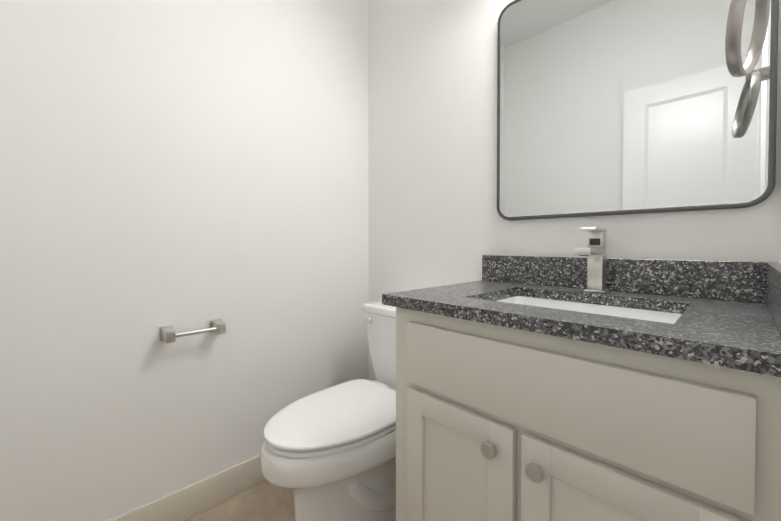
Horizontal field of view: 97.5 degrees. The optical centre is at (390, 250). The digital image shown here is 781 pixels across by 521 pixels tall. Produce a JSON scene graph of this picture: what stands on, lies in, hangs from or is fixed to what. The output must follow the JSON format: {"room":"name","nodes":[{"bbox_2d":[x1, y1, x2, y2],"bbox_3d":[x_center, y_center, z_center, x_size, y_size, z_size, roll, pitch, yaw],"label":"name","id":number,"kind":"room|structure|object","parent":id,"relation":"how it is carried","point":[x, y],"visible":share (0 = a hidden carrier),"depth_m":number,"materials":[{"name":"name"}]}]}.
{"room":"bathroom","nodes":[
{"label":"bathroom","id":0,"kind":"room"},
{"bbox_2d":[0,0,368,520],"bbox_3d":[-0.760,-0.355,1.332,1.685,2.710,0.100,-1,1,-44],"label":"wall","id":1,"kind":"structure","parent":0,"point":[184,165],"depth_m":1.23,"materials":[{"name":"paint"}]},
{"bbox_2d":[109,454,265,520],"bbox_3d":[-0.683,0.939,1.347,1.584,0.120,0.015,-1,1,-44],"label":"baseboard","id":2,"kind":"structure","parent":1,"relation":"attached to","point":[190,501],"depth_m":1.29,"materials":[{"name":"beige wood"}]},
{"bbox_2d":[159,318,225,342],"bbox_3d":[-0.720,0.296,1.258,0.207,0.052,0.075,-1,1,-44],"label":"toilet paper holder","id":3,"kind":"object","parent":1,"relation":"attached to","point":[168,334],"visible":1,"depth_m":1.23,"materials":[{"name":"grey metal"}]},
{"bbox_2d":[185,480,294,520],"bbox_3d":[0.290,1.046,0.351,1.785,0.060,3.002,-1,1,-44],"label":"floor","id":4,"kind":"structure","parent":0,"point":[266,500],"depth_m":1.33,"materials":[{"name":"tile"}]},
{"bbox_2d":[261,301,395,520],"bbox_3d":[-0.095,0.626,1.295,0.788,0.749,0.506,-1,1,-44],"label":"toilet","id":5,"kind":"object","parent":4,"relation":"on","point":[328,454],"visible":0.62,"depth_m":1.11,"materials":[{"name":"white ceramic"}]},
{"bbox_2d":[382,255,780,520],"bbox_3d":[0.444,0.517,0.901,0.578,0.980,0.782,-1,1,-44],"label":"bathroom vanity","id":6,"kind":"object","parent":4,"relation":"on","point":[534,388],"visible":0.98,"depth_m":0.67,"materials":[{"name":"white paint"}]},
{"bbox_2d":[575,227,608,292],"bbox_3d":[0.581,0.030,0.991,0.162,0.189,0.054,-1,1,-44],"label":"faucet","id":7,"kind":"object","parent":6,"relation":"on","point":[595,251],"visible":0.98,"depth_m":1.01,"materials":[{"name":"silver metal"}]},
{"bbox_2d":[368,0,780,380],"bbox_3d":[0.439,-0.356,1.382,0.100,2.710,1.702,-1,1,-44],"label":"wall","id":8,"kind":"structure","parent":0,"point":[435,219],"depth_m":1.48,"materials":[{"name":"paint"}]},
{"bbox_2d":[497,0,778,219],"bbox_3d":[0.663,-0.512,1.062,0.018,0.805,0.714,-1,1,-44],"label":"mirror","id":9,"kind":"object","parent":8,"relation":"attached to","point":[613,107],"visible":0.98,"depth_m":1.01,"materials":[{"name":"grey mirror"}]},
{"bbox_3d":[0.648,-0.341,0.467,0.878,2.710,0.100,-1,1,-44],"label":"wall","id":10,"kind":"structure","parent":0,"visible":0},
{"bbox_2d":[725,0,770,76],"bbox_3d":[0.686,-0.437,0.635,0.183,0.200,0.089,-1,1,-44],"label":"towel ring","id":11,"kind":"object","parent":10,"relation":"attached to","point":[736,67],"visible":1,"depth_m":0.65,"materials":[{"name":"silver metal"}]}
]}

